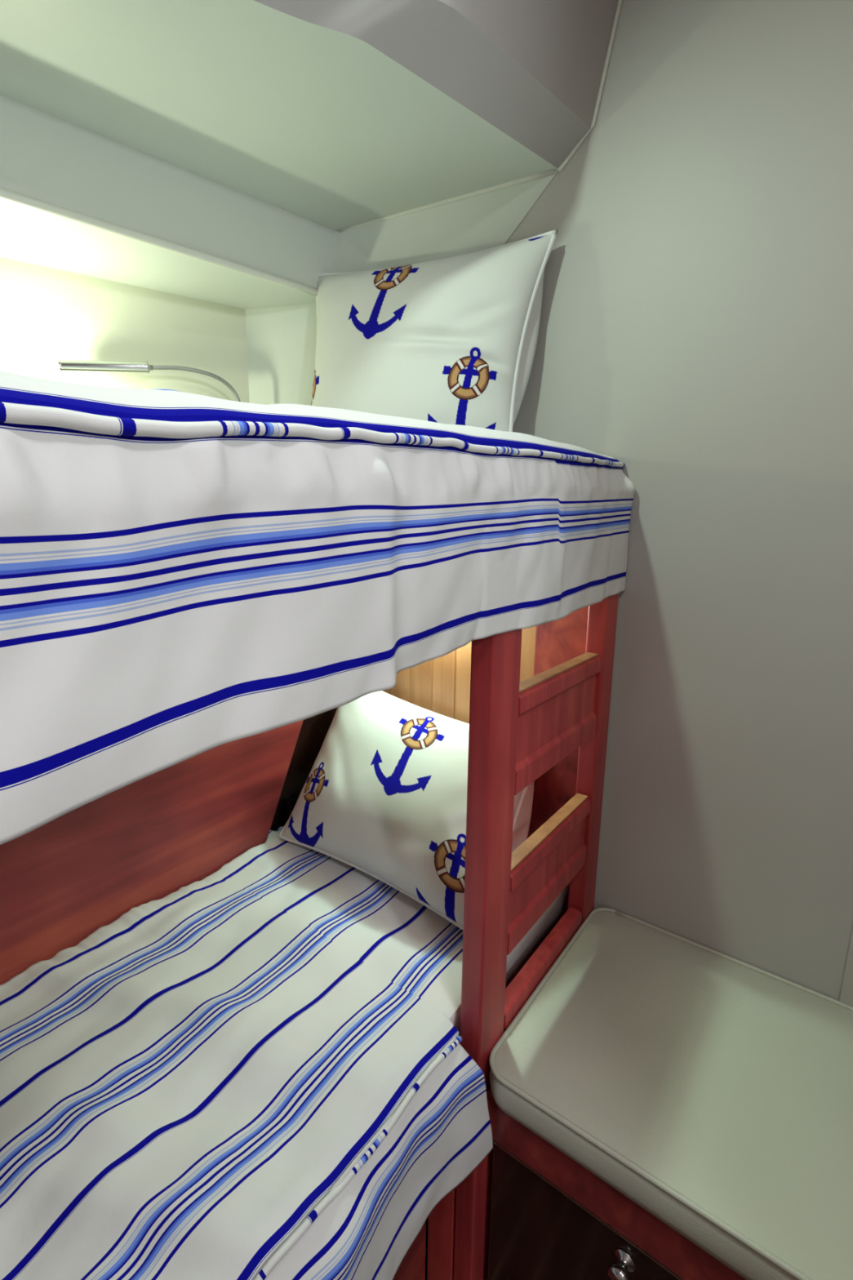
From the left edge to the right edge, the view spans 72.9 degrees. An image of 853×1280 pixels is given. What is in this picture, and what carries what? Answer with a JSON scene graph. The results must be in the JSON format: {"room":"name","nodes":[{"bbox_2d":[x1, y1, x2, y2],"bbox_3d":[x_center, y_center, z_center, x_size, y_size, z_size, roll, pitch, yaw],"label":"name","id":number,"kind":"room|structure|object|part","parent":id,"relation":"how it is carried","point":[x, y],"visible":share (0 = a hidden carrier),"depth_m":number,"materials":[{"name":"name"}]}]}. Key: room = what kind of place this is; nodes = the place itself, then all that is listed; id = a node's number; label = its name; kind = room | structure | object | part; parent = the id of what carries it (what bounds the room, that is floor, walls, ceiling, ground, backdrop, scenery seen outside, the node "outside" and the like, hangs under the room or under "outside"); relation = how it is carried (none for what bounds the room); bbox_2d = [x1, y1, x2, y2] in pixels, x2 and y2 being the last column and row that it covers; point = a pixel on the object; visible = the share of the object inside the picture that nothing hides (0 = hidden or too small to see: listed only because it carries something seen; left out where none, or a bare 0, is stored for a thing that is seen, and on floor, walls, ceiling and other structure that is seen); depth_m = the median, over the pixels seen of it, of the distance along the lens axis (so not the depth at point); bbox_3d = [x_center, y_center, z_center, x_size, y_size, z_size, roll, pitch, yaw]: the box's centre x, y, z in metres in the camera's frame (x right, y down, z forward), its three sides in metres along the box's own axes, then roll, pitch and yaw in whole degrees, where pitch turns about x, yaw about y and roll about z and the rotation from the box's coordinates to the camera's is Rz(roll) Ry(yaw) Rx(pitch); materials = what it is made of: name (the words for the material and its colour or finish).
{"room":"boat cabin","nodes":[
{"label":"boat cabin","id":0,"kind":"room"},
{"bbox_2d":[0,257,249,403],"bbox_3d":[-1.180,-0.007,0.885,1.886,1.268,0.028,-7,14,-34],"label":"wall","id":1,"kind":"structure","parent":0,"point":[47,315],"depth_m":1.13,"materials":[{"name":"paint"}]},
{"bbox_2d":[57,359,240,401],"bbox_3d":[-0.527,-0.466,1.157,0.348,0.162,0.063,-10,16,-42],"label":"reading lamp","id":2,"kind":"object","parent":1,"relation":"attached to","point":[78,366],"visible":0.66,"depth_m":1.09,"materials":[{"name":"silver metal"}]},
{"bbox_2d":[0,94,336,309],"bbox_3d":[-0.998,-0.673,0.663,0.408,0.132,1.917,12,16,43],"label":"beam","id":3,"kind":"structure","parent":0,"point":[44,157],"depth_m":0.98,"materials":[{"name":"paint"}]},
{"bbox_2d":[0,0,557,231],"bbox_3d":[-0.699,-0.712,0.468,0.868,0.030,1.915,9,14,36],"label":"ceiling","id":4,"kind":"structure","parent":0,"point":[316,123],"depth_m":0.82,"materials":[{"name":"paint"}]},
{"bbox_2d":[245,169,558,405],"bbox_3d":[-0.106,-0.506,1.187,0.710,0.650,0.169,9,14,36],"label":"wall","id":5,"kind":"structure","parent":0,"point":[282,340],"depth_m":1.16,"materials":[{"name":"paint"}]},
{"bbox_2d":[0,187,317,296],"bbox_3d":[-0.894,-0.590,0.571,1.837,0.014,0.014,-10,16,-41],"label":"trim","id":6,"kind":"structure","parent":5,"relation":"attached to","point":[5,194],"depth_m":0.95,"materials":[{"name":"paint"}]},
{"bbox_2d":[337,168,554,232],"bbox_3d":[0.018,-0.812,1.077,0.449,0.010,0.010,7,13,28],"label":"trim","id":7,"kind":"structure","parent":5,"relation":"attached to","point":[550,172],"depth_m":1.05,"materials":[{"name":"paint"}]},
{"bbox_2d":[425,1217,427,1279],"bbox_3d":[0.050,1.206,0.294,2.850,0.040,2.050,9,14,36],"label":"floor","id":8,"kind":"structure","parent":0,"point":[426,1241],"depth_m":0.99,"materials":[{"name":"brown wood"}]},
{"bbox_2d":[0,605,588,1279],"bbox_3d":[-0.556,0.502,0.603,0.775,1.200,1.904,9,14,36],"label":"bunk bed","id":9,"kind":"object","parent":8,"relation":"on","point":[67,878],"visible":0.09,"depth_m":1.05,"materials":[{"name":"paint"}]},
{"bbox_2d":[0,826,569,1279],"bbox_3d":[-0.488,0.660,0.567,0.707,0.225,1.903,9,14,36],"label":"bedspread","id":10,"kind":"object","parent":9,"relation":"on","point":[260,1068],"visible":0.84,"depth_m":0.72,"materials":[{"name":"fabric"}]},
{"bbox_2d":[278,690,534,930],"bbox_3d":[-0.036,0.288,1.156,0.591,0.298,0.324,9,14,36],"label":"pillow","id":11,"kind":"object","parent":10,"relation":"on","point":[384,794],"visible":0.8,"depth_m":1.08,"materials":[{"name":"fabric"}]},
{"bbox_2d":[0,370,635,844],"bbox_3d":[-0.528,-0.081,0.467,0.786,0.298,1.904,9,14,36],"label":"bedspread","id":12,"kind":"object","parent":9,"relation":"on","point":[184,576],"visible":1,"depth_m":0.38,"materials":[{"name":"fabric"}]},
{"bbox_3d":[-0.539,-0.135,0.463,0.761,0.191,1.901,9,14,36],"label":"panel","id":13,"kind":"part","parent":12,"relation":"part of","materials":[{"name":"fabric"}]},
{"bbox_2d":[311,229,557,431],"bbox_3d":[-0.021,-0.520,1.079,0.501,0.400,0.143,6,13,23],"label":"pillow","id":14,"kind":"object","parent":12,"relation":"on","point":[450,340],"visible":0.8,"depth_m":1.00,"materials":[{"name":"fabric"}]},
{"bbox_3d":[0.040,0.855,0.910,0.048,0.400,0.065,9,14,36],"label":"corner post","id":15,"kind":"part","parent":9,"relation":"part of","materials":[{"name":"brown wood"}]},
{"bbox_3d":[0.039,0.202,1.294,0.682,0.724,0.012,9,14,36],"label":"head panel","id":16,"kind":"part","parent":9,"relation":"part of","materials":[{"name":"brown wood"}]},
{"bbox_2d":[453,593,618,1279],"bbox_3d":[0.188,0.441,0.946,0.034,1.200,0.425,9,14,36],"label":"ladder","id":17,"kind":"object","parent":9,"relation":"attached to","point":[519,731],"visible":0.76,"depth_m":0.84,"materials":[{"name":"brown wood"}]},
{"bbox_3d":[0.262,0.242,1.115,0.135,0.724,0.012,9,14,36],"label":"head post","id":18,"kind":"part","parent":9,"relation":"part of","materials":[{"name":"brown wood"}]},
{"bbox_2d":[486,1087,746,1279],"bbox_3d":[0.392,0.848,0.874,0.476,0.436,0.439,9,14,36],"label":"base cabinet","id":19,"kind":"object","parent":8,"relation":"on","point":[552,1218],"visible":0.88,"depth_m":0.77,"materials":[{"name":"brown wood"}]},
{"bbox_3d":[0.287,0.905,0.739,0.464,0.337,0.022,9,14,36],"label":"door","id":20,"kind":"part","parent":19,"relation":"part of","materials":[{"name":"brown wood"}]},
{"bbox_3d":[0.241,0.782,0.716,0.028,0.028,0.031,9,14,36],"label":"knob","id":21,"kind":"part","parent":19,"relation":"part of","materials":[{"name":"silver metal"}]},
{"bbox_2d":[488,907,852,1279],"bbox_3d":[0.397,0.602,0.826,0.483,0.062,0.440,9,14,36],"label":"seat cushion","id":22,"kind":"object","parent":19,"relation":"on","point":[710,1089],"visible":1,"depth_m":0.76,"materials":[{"name":"beige leather"}]},
{"bbox_2d":[438,0,617,128],"bbox_3d":[-0.465,-0.848,0.271,1.967,0.300,0.163,-10,15,-41],"label":"wall","id":23,"kind":"structure","parent":0,"point":[562,44],"depth_m":0.83,"materials":[{"name":"paint"}]},
{"bbox_2d":[253,0,591,168],"bbox_3d":[-0.521,-0.700,0.343,1.971,0.060,0.181,-10,15,-41],"label":"ceiling","id":24,"kind":"structure","parent":23,"relation":"attached to","point":[431,39],"depth_m":0.77,"materials":[{"name":"paint"}]},
{"bbox_2d":[505,0,852,1000],"bbox_3d":[0.265,-0.069,1.097,1.920,2.140,0.030,9,14,36],"label":"wall","id":25,"kind":"structure","parent":0,"point":[695,334],"depth_m":0.90,"materials":[{"name":"paint"}]},
{"bbox_2d":[557,0,622,173],"bbox_3d":[0.270,-0.940,0.900,0.120,0.336,0.007,9,14,36],"label":"trim","id":26,"kind":"structure","parent":25,"relation":"attached to","point":[570,156],"depth_m":0.91,"materials":[{"name":"paint"}]},
{"bbox_2d":[593,592,619,909],"bbox_3d":[0.322,0.388,1.114,0.022,1.240,0.014,9,14,36],"label":"trim","id":27,"kind":"structure","parent":25,"relation":"attached to","point":[619,593],"depth_m":1.07,"materials":[{"name":"paint"}]},
{"bbox_2d":[839,926,852,1007],"bbox_3d":[0.838,0.029,0.654,0.460,2.140,0.006,9,14,36],"label":"trim","id":28,"kind":"structure","parent":25,"relation":"attached to","point":[846,991],"depth_m":0.89,"materials":[{"name":"paint"}]}
]}

